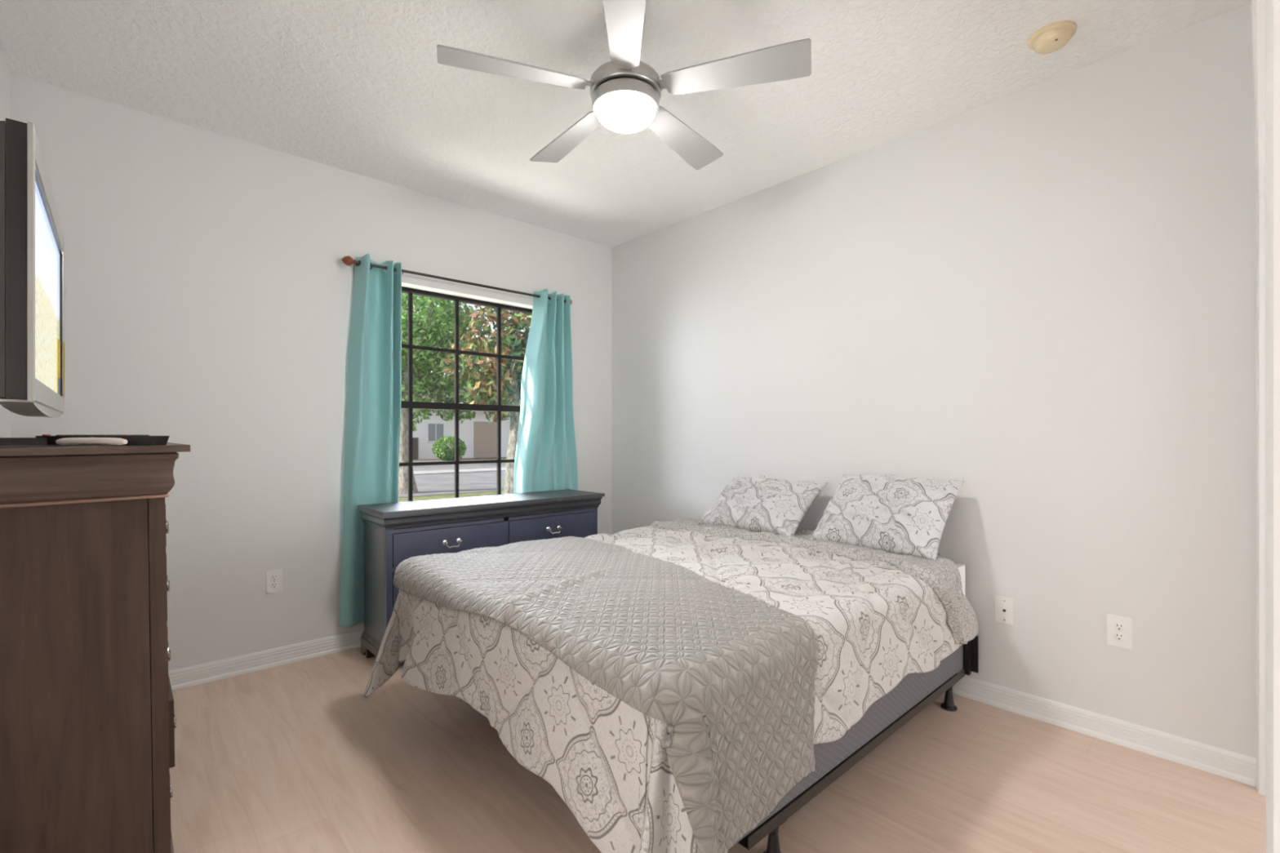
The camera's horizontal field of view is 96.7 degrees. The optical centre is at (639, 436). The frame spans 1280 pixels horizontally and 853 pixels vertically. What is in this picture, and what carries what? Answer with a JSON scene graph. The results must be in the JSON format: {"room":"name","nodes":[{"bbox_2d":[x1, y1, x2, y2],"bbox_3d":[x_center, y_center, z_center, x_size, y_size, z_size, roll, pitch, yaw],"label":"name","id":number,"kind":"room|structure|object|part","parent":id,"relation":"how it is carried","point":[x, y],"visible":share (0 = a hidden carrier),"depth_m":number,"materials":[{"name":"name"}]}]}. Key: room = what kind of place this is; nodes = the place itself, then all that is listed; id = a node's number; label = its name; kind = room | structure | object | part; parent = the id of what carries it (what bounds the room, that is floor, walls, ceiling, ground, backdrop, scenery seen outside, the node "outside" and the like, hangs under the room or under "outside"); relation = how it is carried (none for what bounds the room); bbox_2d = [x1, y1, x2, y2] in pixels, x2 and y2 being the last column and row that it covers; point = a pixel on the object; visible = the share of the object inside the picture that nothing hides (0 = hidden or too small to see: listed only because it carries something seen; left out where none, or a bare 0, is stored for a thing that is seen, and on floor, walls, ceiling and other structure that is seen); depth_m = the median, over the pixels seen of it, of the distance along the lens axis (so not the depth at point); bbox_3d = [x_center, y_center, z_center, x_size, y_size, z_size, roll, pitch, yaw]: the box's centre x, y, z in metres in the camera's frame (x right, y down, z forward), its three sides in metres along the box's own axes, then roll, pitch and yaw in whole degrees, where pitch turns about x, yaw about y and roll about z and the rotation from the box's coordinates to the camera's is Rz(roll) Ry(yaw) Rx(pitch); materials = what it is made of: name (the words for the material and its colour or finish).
{"room":"bedroom","nodes":[
{"label":"bedroom","id":0,"kind":"room"},
{"bbox_2d":[0,40,9,437],"bbox_3d":[-0.734,-0.152,0.236,0.100,2.704,6.050,0,0,-42],"label":"wall","id":1,"kind":"structure","parent":0,"point":[4,69],"depth_m":2.24,"materials":[{"name":"white paint"}]},
{"bbox_2d":[0,118,64,417],"bbox_3d":[-1.792,-0.392,1.607,0.189,0.667,0.960,0,0,-42],"label":"television","id":2,"kind":"object","parent":1,"relation":"attached to","point":[32,235],"visible":1,"depth_m":1.31,"materials":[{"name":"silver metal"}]},
{"bbox_3d":[-1.744,-0.404,1.650,0.034,0.635,0.954,0,0,-42],"label":"trim","id":3,"kind":"part","parent":2,"relation":"part of","materials":[{"name":"grey plastic"}]},
{"bbox_2d":[57,377,60,395],"bbox_3d":[-1.999,-0.174,1.959,0.001,0.056,0.085,0,0,-42],"label":"print","id":4,"kind":"object","parent":2,"relation":"attached to","point":[59,378],"depth_m":1.95,"materials":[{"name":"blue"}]},
{"bbox_2d":[9,73,611,671],"bbox_3d":[-1.483,-0.152,3.516,3.225,2.704,0.200,0,0,-42],"label":"wall","id":5,"kind":"structure","parent":0,"point":[209,287],"depth_m":2.90,"materials":[{"name":"white paint"}]},
{"bbox_2d":[168,629,364,690],"bbox_3d":[-1.409,1.154,3.435,3.225,0.092,0.020,0,0,-42],"label":"baseboard","id":6,"kind":"structure","parent":5,"relation":"attached to","point":[190,676],"depth_m":2.93,"materials":[{"name":"white paint"}]},
{"bbox_2d":[266,568,282,593],"bbox_3d":[-1.915,0.757,2.980,0.072,0.116,0.008,0,0,-42],"label":"wall outlet","id":7,"kind":"object","parent":5,"relation":"attached to","point":[273,578],"visible":1,"depth_m":2.98,"materials":[{"name":"white plastic"}]},
{"bbox_2d":[271,582,278,588],"bbox_3d":[-1.913,0.776,2.978,0.033,0.033,0.003,0,0,-42],"label":"receptacle","id":8,"kind":"object","parent":7,"relation":"attached to","point":[273,584],"depth_m":2.98,"materials":[{"name":"grey plastic"}]},
{"bbox_2d":[271,574,278,581],"bbox_3d":[-1.913,0.738,2.978,0.033,0.033,0.003,0,0,-42],"label":"receptacle","id":9,"kind":"object","parent":7,"relation":"attached to","point":[273,577],"depth_m":2.98,"materials":[{"name":"grey plastic"}]},
{"bbox_2d":[342,255,572,304],"bbox_3d":[-1.087,-0.973,3.679,1.554,0.079,0.094,0,0,-42],"label":"curtain rod","id":10,"kind":"object","parent":5,"relation":"attached to","point":[348,260],"visible":0.87,"depth_m":3.51,"materials":[{"name":"brown metal"}]},
{"bbox_2d":[339,253,403,626],"bbox_3d":[-1.515,0.018,3.252,0.132,2.074,0.337,0,0,41],"label":"curtain","id":11,"kind":"object","parent":10,"relation":"hanging from","point":[374,376],"visible":0.76,"depth_m":3.26,"materials":[{"name":"teal fabric"}]},
{"bbox_2d":[513,288,577,493],"bbox_3d":[-0.647,0.011,4.052,0.488,2.079,0.161,0,0,-27],"label":"curtain","id":12,"kind":"object","parent":10,"relation":"hanging from","point":[546,460],"visible":0.67,"depth_m":4.04,"materials":[{"name":"teal fabric"}]},
{"bbox_2d":[399,286,532,501],"bbox_3d":[-1.216,-0.202,3.791,1.248,1.454,0.056,0,0,-42],"label":"window","id":13,"kind":"structure","parent":5,"relation":"in","point":[410,405],"depth_m":3.78,"materials":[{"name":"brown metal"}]},
{"bbox_3d":[-1.216,-0.199,3.791,1.192,0.042,0.056,0,0,-42],"label":"meeting rail","id":14,"kind":"part","parent":13,"relation":"part of","materials":[{"name":"brown metal"}]},
{"bbox_2d":[401,281,533,309],"bbox_3d":[-1.162,-0.195,3.732,1.260,1.480,0.115,0,0,-42],"label":"trim","id":15,"kind":"structure","parent":5,"relation":"attached to","point":[408,285],"depth_m":3.73,"materials":[{"name":"white paint"}]},
{"bbox_2d":[0,0,1251,248],"bbox_3d":[-0.101,-1.564,0.748,5.125,0.120,6.150,0,0,-42],"label":"ceiling","id":16,"kind":"structure","parent":0,"point":[361,87],"depth_m":2.35,"materials":[{"name":"white paint"}]},
{"bbox_2d":[436,0,811,169],"bbox_3d":[-0.061,-1.306,2.068,1.241,0.396,1.219,0,0,-42],"label":"ceiling fan","id":17,"kind":"object","parent":16,"relation":"hanging from","point":[625,91],"visible":1,"depth_m":1.94,"materials":[{"name":"silver metal"}]},
{"bbox_3d":[-0.418,-1.232,1.912,0.496,0.006,0.140,0,13,-19],"label":"blade","id":18,"kind":"part","parent":17,"relation":"part of","materials":[{"name":"silver metal"}]},
{"bbox_3d":[-0.283,-1.232,2.348,0.140,0.006,0.496,-16,10,-36],"label":"blade","id":19,"kind":"part","parent":17,"relation":"part of","materials":[{"name":"silver metal"}]},
{"bbox_3d":[-0.046,-1.232,1.649,0.140,0.006,0.496,13,0,-1],"label":"blade","id":20,"kind":"part","parent":17,"relation":"part of","materials":[{"name":"silver metal"}]},
{"bbox_3d":[-0.051,-1.138,2.037,0.213,0.060,0.213,0,0,-42],"label":"lamp shade","id":21,"kind":"part","parent":17,"relation":"part of","materials":[{"name":"white glass"}]},
{"bbox_3d":[0.173,-1.232,2.354,0.140,0.006,0.496,-16,-9,34],"label":"blade","id":22,"kind":"part","parent":17,"relation":"part of","materials":[{"name":"silver metal"}]},
{"bbox_3d":[0.320,-1.232,1.922,0.496,0.006,0.140,0,-13,17],"label":"blade","id":23,"kind":"part","parent":17,"relation":"part of","materials":[{"name":"silver metal"}]},
{"bbox_2d":[1027,20,1076,54],"bbox_3d":[1.541,-1.481,2.130,0.148,0.045,0.148,0,0,-42],"label":"smoke detector","id":24,"kind":"object","parent":16,"relation":"attached to","point":[1051,37],"visible":1,"depth_m":2.10,"materials":[{"name":"beige plastic"}]},
{"bbox_2d":[168,646,1266,852],"bbox_3d":[-0.101,1.260,0.748,5.125,0.120,6.150,0,0,-42],"label":"floor","id":25,"kind":"structure","parent":0,"point":[292,757],"depth_m":1.94,"materials":[{"name":"brown wood"}]},
{"bbox_2d":[0,442,190,852],"bbox_3d":[-1.705,0.611,1.750,0.451,1.172,0.969,-1,1,-42],"label":"dresser","id":26,"kind":"object","parent":25,"relation":"on","point":[88,720],"visible":1,"depth_m":1.44,"materials":[{"name":"brown wood"}]},
{"bbox_2d":[0,437,47,445],"bbox_3d":[-1.624,0.013,1.489,0.140,0.020,0.190,0,0,44],"label":"media box","id":27,"kind":"object","parent":26,"relation":"on","point":[3,441],"visible":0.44,"depth_m":1.45,"materials":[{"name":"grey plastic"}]},
{"bbox_3d":[-1.717,0.101,1.740,0.424,0.114,0.923,-1,1,-42],"label":"crown moulding","id":28,"kind":"part","parent":26,"relation":"part of","materials":[{"name":"brown wood"}]},
{"bbox_2d":[55,437,127,444],"bbox_3d":[-1.396,0.011,1.449,0.176,0.020,0.019,0,0,1],"label":"remote","id":29,"kind":"object","parent":26,"relation":"on","point":[68,441],"visible":1,"depth_m":1.44,"materials":[{"name":"beige plastic"}]},
{"bbox_2d":[35,434,169,445],"bbox_3d":[-1.412,0.008,1.498,0.315,0.028,0.048,0,0,2],"label":"tray","id":30,"kind":"object","parent":26,"relation":"on","point":[132,440],"visible":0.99,"depth_m":1.48,"materials":[{"name":"black plastic"}]},
{"bbox_3d":[-1.586,0.246,1.860,0.021,0.118,0.779,-1,1,-42],"label":"drawer","id":31,"kind":"part","parent":26,"relation":"part of","materials":[{"name":"brown wood"}]},
{"bbox_3d":[-1.585,0.418,1.861,0.021,0.187,0.779,-1,1,-42],"label":"drawer","id":32,"kind":"part","parent":26,"relation":"part of","materials":[{"name":"brown wood"}]},
{"bbox_3d":[-1.589,0.655,1.857,0.034,0.980,0.865,-1,1,-42],"label":"frame","id":33,"kind":"part","parent":26,"relation":"part of","materials":[{"name":"brown wood"}]},
{"bbox_3d":[-1.583,0.624,1.863,0.021,0.185,0.779,-1,1,-42],"label":"drawer","id":34,"kind":"part","parent":26,"relation":"part of","materials":[{"name":"brown wood"}]},
{"bbox_3d":[-1.418,0.264,1.702,0.013,0.046,0.115,-1,1,-42],"label":"handle","id":35,"kind":"part","parent":26,"relation":"part of","materials":[{"name":"silver metal"}]},
{"bbox_3d":[-1.416,0.436,1.703,0.013,0.046,0.115,-1,1,-42],"label":"handle","id":36,"kind":"part","parent":26,"relation":"part of","materials":[{"name":"silver metal"}]},
{"bbox_3d":[-1.415,0.642,1.705,0.013,0.046,0.115,-1,1,-42],"label":"handle","id":37,"kind":"part","parent":26,"relation":"part of","materials":[{"name":"silver metal"}]},
{"bbox_3d":[-1.579,1.033,1.866,0.021,0.180,0.779,-1,1,-42],"label":"drawer","id":38,"kind":"part","parent":26,"relation":"part of","materials":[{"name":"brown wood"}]},
{"bbox_3d":[-1.573,0.830,1.872,0.021,0.186,0.779,-1,1,-42],"label":"drawer","id":39,"kind":"part","parent":26,"relation":"part of","materials":[{"name":"brown wood"}]},
{"bbox_3d":[-1.411,1.051,1.708,0.013,0.046,0.115,-1,1,-42],"label":"handle","id":40,"kind":"part","parent":26,"relation":"part of","materials":[{"name":"silver metal"}]},
{"bbox_3d":[-1.405,0.848,1.714,0.013,0.046,0.115,-1,1,-42],"label":"handle","id":41,"kind":"part","parent":26,"relation":"part of","materials":[{"name":"silver metal"}]},
{"bbox_2d":[357,488,604,669],"bbox_3d":[-0.902,0.790,3.487,1.426,0.820,0.412,0,0,-42],"label":"dresser","id":42,"kind":"object","parent":25,"relation":"on","point":[395,532],"visible":0.3,"depth_m":3.15,"materials":[{"name":"wood"}]},
{"bbox_3d":[-1.040,0.779,3.144,0.631,0.174,0.020,0,0,-42],"label":"drawer","id":43,"kind":"part","parent":42,"relation":"part of","materials":[{"name":"blue paint"}]},
{"bbox_3d":[-1.040,0.587,3.144,0.631,0.171,0.020,0,0,-42],"label":"drawer","id":44,"kind":"part","parent":42,"relation":"part of","materials":[{"name":"blue paint"}]},
{"bbox_3d":[-1.027,0.585,3.123,0.109,0.045,0.029,0,0,-42],"label":"handle","id":45,"kind":"part","parent":42,"relation":"part of","materials":[{"name":"silver metal"}]},
{"bbox_3d":[-0.904,0.438,3.490,1.412,0.074,0.385,0,0,-42],"label":"crown moulding","id":46,"kind":"part","parent":42,"relation":"part of","materials":[{"name":"wood"}]},
{"bbox_3d":[-0.800,0.779,3.376,1.366,0.609,0.030,0,0,-42],"label":"frame","id":47,"kind":"part","parent":42,"relation":"part of","materials":[{"name":"blue paint"}]},
{"bbox_3d":[-0.548,0.587,3.595,0.631,0.171,0.020,0,0,-42],"label":"drawer","id":48,"kind":"part","parent":42,"relation":"part of","materials":[{"name":"blue paint"}]},
{"bbox_3d":[-0.535,0.585,3.573,0.109,0.045,0.029,0,0,-42],"label":"handle","id":49,"kind":"part","parent":42,"relation":"part of","materials":[{"name":"silver metal"}]},
{"bbox_2d":[737,635,978,852],"bbox_3d":[0.378,1.048,2.597,1.631,0.305,1.602,0,0,-42],"label":"frame","id":50,"kind":"object","parent":25,"relation":"on","point":[771,826],"visible":0.3,"depth_m":1.90,"materials":[{"name":"black paint"}]},
{"bbox_2d":[459,644,963,849],"bbox_3d":[0.303,0.932,2.528,1.845,0.234,1.490,0,0,-42],"label":"box spring","id":51,"kind":"object","parent":50,"relation":"on","point":[913,687],"visible":0.08,"depth_m":2.01,"materials":[{"name":"grey fabric"}]},
{"bbox_2d":[955,563,964,595],"bbox_3d":[0.279,0.700,2.506,1.910,0.229,1.490,0,0,-42],"label":"mattress","id":52,"kind":"object","parent":51,"relation":"on","point":[961,567],"visible":0.07,"depth_m":2.58,"materials":[{"name":"white fabric"}]},
{"bbox_2d":[362,517,978,852],"bbox_3d":[0.157,0.750,2.385,2.060,0.547,1.803,0,0,-42],"label":"comforter","id":53,"kind":"object","parent":52,"relation":"on","point":[877,618],"visible":0.6,"depth_m":1.80,"materials":[{"name":"fabric"}]},
{"bbox_2d":[393,536,819,852],"bbox_3d":[-0.138,0.720,2.046,0.910,0.462,1.787,0,0,-42],"label":"quilted throw","id":54,"kind":"object","parent":53,"relation":"on","point":[730,673],"visible":1,"depth_m":1.47,"materials":[{"name":"grey fabric"}]},
{"bbox_2d":[697,474,827,536],"bbox_3d":[0.669,0.363,3.180,0.348,0.290,0.635,0,0,-42],"label":"pillow","id":55,"kind":"object","parent":53,"relation":"on","point":[762,503],"visible":0.94,"depth_m":3.06,"materials":[{"name":"white fabric"}]},
{"bbox_2d":[809,474,964,559],"bbox_3d":[1.139,0.346,2.668,0.341,0.333,0.585,0,0,-42],"label":"pillow","id":56,"kind":"object","parent":53,"relation":"on","point":[888,513],"visible":0.96,"depth_m":2.57,"materials":[{"name":"white fabric"}]},
{"bbox_3d":[0.378,1.142,1.613,0.066,0.116,0.066,0,0,-42],"label":"leg","id":57,"kind":"part","parent":50,"relation":"part of","materials":[{"name":"black paint"}]},
{"bbox_3d":[1.367,1.142,2.518,0.066,0.116,0.066,0,0,-42],"label":"leg","id":58,"kind":"part","parent":50,"relation":"part of","materials":[{"name":"black paint"}]},
{"bbox_2d":[611,2,1256,758],"bbox_3d":[1.718,-0.152,2.481,0.100,2.704,6.050,0,0,-42],"label":"wall","id":59,"kind":"structure","parent":0,"point":[1041,299],"depth_m":2.44,"materials":[{"name":"white paint"}]},
{"bbox_2d":[995,595,1013,625],"bbox_3d":[1.612,0.768,2.517,0.008,0.116,0.072,0,0,-42],"label":"cable wall plate","id":60,"kind":"object","parent":59,"relation":"attached to","point":[1004,606],"visible":1,"depth_m":2.52,"materials":[{"name":"white plastic"}]},
{"bbox_2d":[952,675,1256,786],"bbox_3d":[0.948,1.154,3.234,0.020,0.092,3.500,0,0,-42],"label":"baseboard","id":61,"kind":"structure","parent":59,"relation":"attached to","point":[1231,765],"depth_m":2.23,"materials":[{"name":"white paint"}]},
{"bbox_2d":[1106,613,1132,649],"bbox_3d":[1.877,0.763,2.228,0.008,0.118,0.076,0,0,-42],"label":"wall outlet","id":62,"kind":"object","parent":59,"relation":"attached to","point":[1119,628],"visible":1,"depth_m":2.23,"materials":[{"name":"white plastic"}]},
{"bbox_2d":[1113,622,1124,631],"bbox_3d":[1.875,0.744,2.226,0.003,0.033,0.033,0,0,-42],"label":"receptacle","id":63,"kind":"object","parent":62,"relation":"attached to","point":[1117,626],"depth_m":2.23,"materials":[{"name":"white plastic"}]},
{"bbox_2d":[1114,632,1124,640],"bbox_3d":[1.875,0.782,2.226,0.003,0.033,0.033,0,0,-42],"label":"receptacle","id":64,"kind":"object","parent":62,"relation":"attached to","point":[1117,636],"depth_m":2.23,"materials":[{"name":"white plastic"}]},
{"bbox_2d":[1263,0,1266,795],"bbox_3d":[0.982,-0.152,0.824,3.225,2.704,0.100,0,0,-42],"label":"wall","id":65,"kind":"structure","parent":0,"point":[1264,175],"depth_m":1.90,"materials":[{"name":"white paint"}]},
{"bbox_2d":[1251,0,1265,795],"bbox_3d":[1.168,0.172,1.075,2.590,2.055,0.018,0,0,-42],"label":"trim","id":66,"kind":"structure","parent":65,"relation":"attached to","point":[1258,6],"depth_m":1.91,"materials":[{"name":"white paint"}]},
{"bbox_2d":[1266,0,1279,852],"bbox_3d":[0.685,0.201,0.597,0.870,1.982,0.036,0,0,-42],"label":"door","id":67,"kind":"structure","parent":65,"relation":"in","point":[1273,6],"depth_m":0.35,"materials":[{"name":"white paint"}]},
{"label":"outside","id":68,"kind":"structure","parent":0,"visible":0},
{"bbox_2d":[412,460,506,471],"bbox_3d":[-9.931,1.285,25.203,7.600,0.030,9.600,0,0,-42],"label":"driveway","id":69,"kind":"structure","parent":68,"point":[490,465],"depth_m":24.28,"materials":[{"name":"grey concrete"}]},
{"bbox_2d":[401,293,484,389],"bbox_3d":[-10.288,-2.824,24.017,8.004,8.300,4.567,0,0,-42],"label":"tree","id":70,"kind":"object","parent":69,"relation":"on","point":[428,299],"visible":0.03,"depth_m":24.37,"materials":[{"name":"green plant"}]},
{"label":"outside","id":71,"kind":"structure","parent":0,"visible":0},
{"bbox_2d":[398,458,506,502],"bbox_3d":[-11.365,1.450,35.210,65.000,0.300,59.700,0,0,-42],"label":"ground","id":72,"kind":"structure","parent":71,"point":[485,493],"depth_m":12.51,"materials":[{"name":"green plant"}]},
{"bbox_2d":[431,435,466,461],"bbox_3d":[-10.090,0.662,30.210,1.799,1.440,1.527,0,0,-42],"label":"round shrub","id":73,"kind":"object","parent":72,"relation":"on","point":[440,446],"visible":0.92,"depth_m":29.75,"materials":[{"name":"green plant"}]},
{"bbox_2d":[412,457,506,461],"bbox_3d":[-8.150,1.275,34.290,15.500,0.050,1.400,0,0,-42],"label":"garden bed","id":74,"kind":"object","parent":72,"relation":"on","point":[487,458],"visible":0.14,"depth_m":32.28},
{"bbox_2d":[412,379,520,459],"bbox_3d":[-10.475,-1.250,38.533,18.200,5.100,9.000,0,0,-42],"label":"house","id":75,"kind":"structure","parent":72,"relation":"on","point":[479,436],"depth_m":33.39,"materials":[{"name":"white paint"}]},
{"bbox_3d":[-11.512,-0.250,32.113,0.860,0.960,0.030,0,0,-42],"label":"pane","id":76,"kind":"part","parent":75,"relation":"part of","materials":[{"name":"grey glass"}]},
{"bbox_3d":[-9.280,0.200,34.191,1.500,2.200,0.060,0,0,-42],"label":"garage door","id":77,"kind":"part","parent":75,"relation":"part of","materials":[{"name":"beige"}]},
{"bbox_2d":[440,305,532,493],"bbox_3d":[-2.875,-0.953,13.328,3.587,4.528,2.076,0,0,-42],"label":"magnolia tree","id":78,"kind":"object","parent":72,"relation":"on","point":[511,379],"visible":0.42,"depth_m":12.69,"materials":[{"name":"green plant"}]},
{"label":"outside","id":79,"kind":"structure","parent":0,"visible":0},
{"bbox_2d":[413,467,505,475],"bbox_3d":[-2.013,1.270,24.995,65.000,0.060,1.400,0,0,-42],"label":"sidewalk","id":80,"kind":"structure","parent":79,"point":[494,469],"depth_m":20.36,"materials":[{"name":"concrete"}]},
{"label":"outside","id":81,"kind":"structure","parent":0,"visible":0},
{"bbox_2d":[398,471,505,497],"bbox_3d":[0.722,1.294,22.008,65.000,0.012,6.700,0,0,-42],"label":"street","id":82,"kind":"structure","parent":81,"point":[468,482],"depth_m":15.63,"materials":[{"name":"grey asphalt"}]},
{"bbox_2d":[398,292,484,493],"bbox_3d":[-5.182,-1.248,13.298,3.734,5.132,2.727,0,0,-42],"label":"leafy tree","id":83,"kind":"object","parent":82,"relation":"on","point":[429,322],"visible":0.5,"depth_m":13.13,"materials":[{"name":"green plant"}]}
]}

